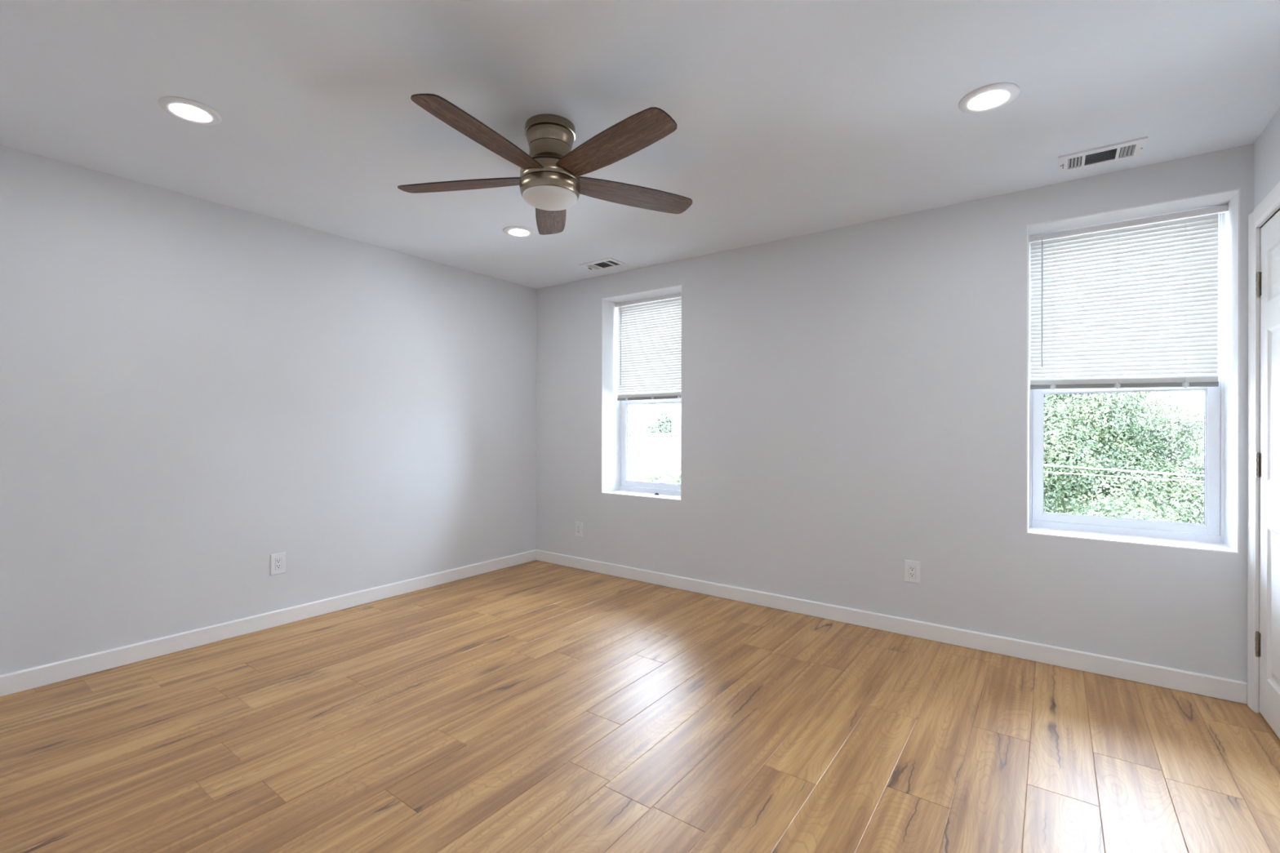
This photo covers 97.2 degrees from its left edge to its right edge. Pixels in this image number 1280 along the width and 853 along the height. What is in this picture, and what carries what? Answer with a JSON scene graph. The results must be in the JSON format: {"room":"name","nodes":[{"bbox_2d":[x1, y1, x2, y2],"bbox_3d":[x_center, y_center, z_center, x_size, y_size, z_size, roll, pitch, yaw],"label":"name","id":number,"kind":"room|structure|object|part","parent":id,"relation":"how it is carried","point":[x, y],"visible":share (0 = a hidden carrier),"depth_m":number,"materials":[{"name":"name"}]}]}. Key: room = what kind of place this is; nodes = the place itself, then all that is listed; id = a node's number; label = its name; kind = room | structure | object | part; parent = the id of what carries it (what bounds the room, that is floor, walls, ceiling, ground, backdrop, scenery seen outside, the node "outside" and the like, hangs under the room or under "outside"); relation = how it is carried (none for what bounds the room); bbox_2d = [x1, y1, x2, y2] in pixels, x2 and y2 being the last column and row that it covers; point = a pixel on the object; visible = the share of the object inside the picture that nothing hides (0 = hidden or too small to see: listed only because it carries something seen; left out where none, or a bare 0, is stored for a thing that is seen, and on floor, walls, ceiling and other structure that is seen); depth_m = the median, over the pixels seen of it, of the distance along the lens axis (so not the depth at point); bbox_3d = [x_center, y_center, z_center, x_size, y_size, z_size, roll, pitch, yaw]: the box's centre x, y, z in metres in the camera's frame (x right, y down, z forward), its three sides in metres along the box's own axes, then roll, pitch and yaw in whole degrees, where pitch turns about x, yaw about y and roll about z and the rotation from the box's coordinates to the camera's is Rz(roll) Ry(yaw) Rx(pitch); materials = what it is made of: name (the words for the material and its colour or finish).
{"room":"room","nodes":[
{"label":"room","id":0,"kind":"room"},
{"bbox_2d":[0,144,537,675],"bbox_3d":[-2.064,0.077,3.645,0.120,2.640,4.345,0,0,36],"label":"wall","id":1,"kind":"structure","parent":0,"point":[194,392],"depth_m":3.16,"materials":[{"name":"grey paint"}]},
{"bbox_2d":[0,549,536,697],"bbox_3d":[-2.078,1.149,3.516,0.014,0.091,3.885,0,0,36],"label":"baseboard","id":2,"kind":"structure","parent":1,"relation":"attached to","point":[13,682],"depth_m":3.16,"materials":[{"name":"white paint"}]},
{"bbox_2d":[270,551,285,575],"bbox_3d":[-2.173,0.824,3.391,0.008,0.127,0.083,0,0,36],"label":"wall outlet","id":3,"kind":"object","parent":1,"relation":"attached to","point":[277,561],"visible":1,"depth_m":3.39,"materials":[{"name":"white plastic"}]},
{"bbox_2d":[275,557,281,569],"bbox_3d":[-2.171,0.824,3.389,0.002,0.067,0.033,0,0,36],"label":"receptacle","id":4,"kind":"object","parent":3,"relation":"attached to","point":[277,560],"depth_m":3.39,"materials":[{"name":"white plastic"}]},
{"bbox_2d":[0,560,1279,852],"bbox_3d":[-0.213,1.301,2.299,4.661,0.200,4.325,0,0,36],"label":"floor","id":5,"kind":"structure","parent":0,"point":[535,706],"depth_m":2.16,"materials":[{"name":"brown wood"}]},
{"bbox_2d":[0,0,1279,288],"bbox_3d":[-0.212,-1.339,2.293,4.701,0.200,4.345,0,0,36],"label":"ceiling","id":6,"kind":"structure","parent":0,"point":[793,117],"depth_m":2.13,"materials":[{"name":"white paint"}]},
{"bbox_2d":[157,96,222,125],"bbox_3d":[-1.771,-1.238,2.225,0.197,0.010,0.197,0,0,36],"label":"recessed light","id":7,"kind":"object","parent":6,"relation":"in","point":[183,108],"visible":1,"depth_m":2.21,"materials":[{"name":"white plastic"}]},
{"bbox_2d":[502,226,534,237],"bbox_3d":[-0.768,-1.235,3.589,0.197,0.010,0.197,0,0,36],"label":"recessed light","id":8,"kind":"object","parent":6,"relation":"in","point":[514,231],"visible":1,"depth_m":3.57,"materials":[{"name":"white plastic"}]},
{"bbox_2d":[397,93,692,235],"bbox_3d":[-0.368,-1.077,2.298,1.272,0.325,1.272,0,0,36],"label":"ceiling fan","id":9,"kind":"object","parent":6,"relation":"hanging from","point":[550,181],"visible":1,"depth_m":2.24,"materials":[{"name":"brown wood"}]},
{"bbox_3d":[-0.753,-1.025,2.399,0.563,0.006,0.147,0,11,10],"label":"fan blade","id":10,"kind":"part","parent":9,"relation":"part of","materials":[{"name":"brown wood"}]},
{"bbox_3d":[-0.550,-1.025,1.992,0.147,0.006,0.563,13,6,28],"label":"fan blade","id":11,"kind":"part","parent":9,"relation":"part of","materials":[{"name":"brown wood"}]},
{"bbox_3d":[-0.372,-0.935,2.335,0.225,0.041,0.225,0,0,36],"label":"lamp shade","id":12,"kind":"part","parent":9,"relation":"part of","materials":[{"name":"white glass"}]},
{"bbox_3d":[-0.429,-1.024,2.718,0.147,0.006,0.563,-11,1,-8],"label":"fan blade","id":13,"kind":"part","parent":9,"relation":"part of","materials":[{"name":"brown wood"}]},
{"bbox_3d":[-0.101,-1.024,2.060,0.147,0.006,0.563,15,-10,-43],"label":"fan blade","id":14,"kind":"part","parent":9,"relation":"part of","materials":[{"name":"brown wood"}]},
{"bbox_3d":[-0.026,-1.023,2.508,0.563,0.006,0.147,0,-11,-26],"label":"fan blade","id":15,"kind":"part","parent":9,"relation":"part of","materials":[{"name":"brown wood"}]},
{"bbox_2d":[579,257,626,271],"bbox_3d":[-0.280,-1.230,4.304,0.305,0.016,0.200,0,0,36],"label":"ceiling vent","id":16,"kind":"object","parent":6,"relation":"in","point":[608,263],"visible":1,"depth_m":4.30,"materials":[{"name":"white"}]},
{"bbox_2d":[958,82,1019,113],"bbox_3d":[1.311,-1.230,2.124,0.197,0.010,0.197,0,0,36],"label":"recessed light","id":17,"kind":"object","parent":6,"relation":"in","point":[991,97],"visible":1,"depth_m":2.11,"materials":[{"name":"white plastic"}]},
{"bbox_2d":[1057,136,1147,173],"bbox_3d":[2.092,-1.224,2.567,0.305,0.016,0.200,0,0,36],"label":"ceiling vent","id":18,"kind":"object","parent":6,"relation":"in","point":[1133,148],"visible":1,"depth_m":2.56,"materials":[{"name":"white metal"}]},
{"bbox_2d":[536,143,1253,683],"bbox_3d":[1.015,0.085,3.873,4.581,2.640,0.340,0,0,36],"label":"wall","id":19,"kind":"structure","parent":0,"point":[854,397],"depth_m":3.35,"materials":[{"name":"grey paint"}]},
{"bbox_2d":[575,521,582,537],"bbox_3d":[-0.518,0.871,4.777,0.083,0.127,0.008,0,0,36],"label":"wall outlet","id":20,"kind":"object","parent":19,"relation":"attached to","point":[579,526],"visible":1,"depth_m":4.77,"materials":[{"name":"white plastic"}]},
{"bbox_2d":[601,284,681,500],"bbox_3d":[0.091,-0.252,4.537,0.773,1.600,0.320,0,0,36],"label":"window","id":21,"kind":"structure","parent":19,"relation":"in","point":[615,413],"depth_m":4.70,"materials":[{"name":"white paint"}]},
{"bbox_3d":[0.064,0.545,4.503,0.761,0.006,0.235,0,0,36],"label":"sill","id":22,"kind":"part","parent":21,"relation":"part of","materials":[{"name":"white paint"}]},
{"bbox_2d":[615,293,681,400],"bbox_3d":[0.102,-0.628,4.551,0.761,0.834,0.042,0,0,36],"label":"window blind","id":23,"kind":"object","parent":21,"relation":"attached to","point":[649,337],"visible":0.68,"depth_m":4.57,"materials":[{"name":"white plastic"}]},
{"bbox_3d":[0.109,-0.230,4.556,0.726,0.026,0.026,0,0,36],"label":"rail","id":24,"kind":"part","parent":23,"relation":"part of","materials":[{"name":"grey plastic"}]},
{"bbox_3d":[0.110,-0.625,4.556,0.001,0.772,0.027,0,0,36],"label":"ladder cord","id":25,"kind":"part","parent":23,"relation":"part of","materials":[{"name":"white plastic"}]},
{"bbox_3d":[0.159,-0.252,4.631,0.773,1.600,0.089,0,0,36],"label":"frame","id":26,"kind":"part","parent":21,"relation":"part of","materials":[{"name":"white plastic"}]},
{"bbox_3d":[0.146,0.139,4.614,0.734,0.732,0.032,0,0,36],"label":"sash","id":27,"kind":"part","parent":21,"relation":"part of","materials":[{"name":"white plastic"}]},
{"bbox_2d":[536,549,1247,704],"bbox_3d":[0.851,1.157,3.771,4.441,0.091,0.014,0,0,36],"label":"baseboard","id":28,"kind":"structure","parent":19,"relation":"attached to","point":[1227,689],"depth_m":3.12,"materials":[{"name":"white paint"}]},
{"bbox_2d":[904,560,919,583],"bbox_3d":[1.568,0.837,3.251,0.083,0.127,0.008,0,0,36],"label":"wall outlet","id":29,"kind":"object","parent":19,"relation":"attached to","point":[912,568],"visible":1,"depth_m":3.25,"materials":[{"name":"white plastic"}]},
{"bbox_2d":[909,565,915,577],"bbox_3d":[1.567,0.837,3.249,0.033,0.067,0.002,0,0,36],"label":"receptacle","id":30,"kind":"object","parent":29,"relation":"attached to","point":[912,568],"depth_m":3.25,"materials":[{"name":"white plastic"}]},
{"bbox_2d":[1026,188,1239,553],"bbox_3d":[2.416,-0.244,2.836,0.773,1.605,0.320,0,0,36],"label":"window","id":31,"kind":"structure","parent":19,"relation":"in","point":[1220,531],"depth_m":2.70,"materials":[{"name":"white paint"}]},
{"bbox_3d":[2.471,0.149,2.912,0.734,0.732,0.032,0,0,36],"label":"sash","id":32,"kind":"part","parent":31,"relation":"part of","materials":[{"name":"white plastic"}]},
{"bbox_2d":[1029,204,1228,390],"bbox_3d":[2.427,-0.612,2.850,0.761,0.856,0.042,0,0,36],"label":"window blind","id":33,"kind":"object","parent":31,"relation":"attached to","point":[1137,298],"visible":1,"depth_m":2.84,"materials":[{"name":"white plastic"}]},
{"bbox_3d":[2.420,-0.206,2.864,0.725,0.036,0.026,0,0,36],"label":"rail","id":34,"kind":"part","parent":33,"relation":"part of","materials":[{"name":"grey plastic"}]},
{"bbox_3d":[2.623,-0.607,2.716,0.001,0.794,0.027,0,0,36],"label":"ladder cord","id":35,"kind":"part","parent":33,"relation":"part of","materials":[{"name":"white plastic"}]},
{"bbox_3d":[2.389,0.556,2.801,0.761,0.006,0.235,0,0,36],"label":"sill","id":36,"kind":"part","parent":31,"relation":"part of","materials":[{"name":"white paint"}]},
{"bbox_2d":[1253,107,1279,714],"bbox_3d":[1.532,0.085,0.802,0.120,2.640,4.005,0,0,36],"label":"wall","id":37,"kind":"structure","parent":0,"point":[1267,146],"depth_m":2.30,"materials":[{"name":"grey paint"}]},
{"bbox_2d":[1247,182,1279,714],"bbox_3d":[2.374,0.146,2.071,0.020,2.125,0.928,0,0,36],"label":"trim","id":38,"kind":"structure","parent":37,"relation":"attached to","point":[1270,204],"depth_m":2.40,"materials":[{"name":"white paint"}]},
{"bbox_2d":[1254,209,1279,739],"bbox_3d":[2.369,0.182,2.077,0.110,2.032,0.766,0,0,36],"label":"door","id":39,"kind":"structure","parent":37,"relation":"in","point":[1267,646],"depth_m":2.28,"materials":[{"name":"white paint"}]},
{"label":"outside","id":40,"kind":"structure","parent":0,"visible":0},
{"bbox_2d":[1046,467,1204,522],"bbox_3d":[27.802,5.049,38.006,120.000,0.300,85.800,0,0,36],"label":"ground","id":41,"kind":"structure","parent":40,"point":[1116,468],"depth_m":43.88,"materials":[{"name":"green plant"}]},
{"bbox_2d":[635,471,657,481],"bbox_3d":[0.291,3.527,27.797,1.303,2.583,1.172,0,0,36],"label":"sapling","id":42,"kind":"object","parent":41,"relation":"on","point":[640,473],"visible":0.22,"depth_m":27.86,"materials":[{"name":"green plant"}]},
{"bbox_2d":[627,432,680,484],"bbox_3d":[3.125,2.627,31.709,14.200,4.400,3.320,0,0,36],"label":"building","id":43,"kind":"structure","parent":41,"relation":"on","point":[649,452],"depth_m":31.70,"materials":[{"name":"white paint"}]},
{"bbox_2d":[640,408,671,433],"bbox_3d":[1.503,1.784,39.795,3.736,6.094,2.339,0,0,36],"label":"tree","id":44,"kind":"object","parent":41,"relation":"on","point":[663,424],"visible":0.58,"depth_m":39.06,"materials":[{"name":"green plant"}]},
{"bbox_2d":[639,464,680,484],"bbox_3d":[2.402,2.837,17.363,5.351,3.968,5.141,0,0,4],"label":"tree","id":45,"kind":"object","parent":41,"relation":"on","point":[677,480],"visible":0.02,"depth_m":16.32,"materials":[{"name":"green plant"}]},
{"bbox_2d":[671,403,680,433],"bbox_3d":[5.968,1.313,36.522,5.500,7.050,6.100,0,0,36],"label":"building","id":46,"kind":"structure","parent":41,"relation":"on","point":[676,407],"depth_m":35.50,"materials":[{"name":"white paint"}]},
{"bbox_2d":[1044,494,1186,522],"bbox_3d":[8.590,3.035,10.158,4.281,3.597,2.550,0,0,36],"label":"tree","id":47,"kind":"object","parent":41,"relation":"on","point":[1150,515],"visible":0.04,"depth_m":10.09,"materials":[{"name":"green plant"}]},
{"bbox_2d":[1044,375,1204,524],"bbox_3d":[10.372,1.128,14.116,8.780,7.422,6.238,0,0,13],"label":"tree","id":48,"kind":"object","parent":41,"relation":"on","point":[1105,439],"visible":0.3,"depth_m":12.15,"materials":[{"name":"green plant"}]},
{"bbox_3d":[10.790,1.833,5.606,0.260,6.000,0.260,0,0,36],"label":"utility pole","id":49,"kind":"object","parent":41,"relation":"on","visible":0},
{"bbox_2d":[1044,464,1204,476],"bbox_3d":[7.296,0.595,7.602,8.023,0.359,0.022,0,0,32],"label":"power cable","id":50,"kind":"object","parent":49,"relation":"attached to","point":[1044,464],"visible":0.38,"depth_m":7.90,"materials":[{"name":"white plastic"}]},
{"bbox_2d":[1045,471,1204,482],"bbox_3d":[7.296,0.675,7.602,8.023,0.230,0.012,0,0,32],"label":"power cable","id":51,"kind":"object","parent":49,"relation":"attached to","point":[1046,472],"visible":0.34,"depth_m":7.89,"materials":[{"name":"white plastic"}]}
]}

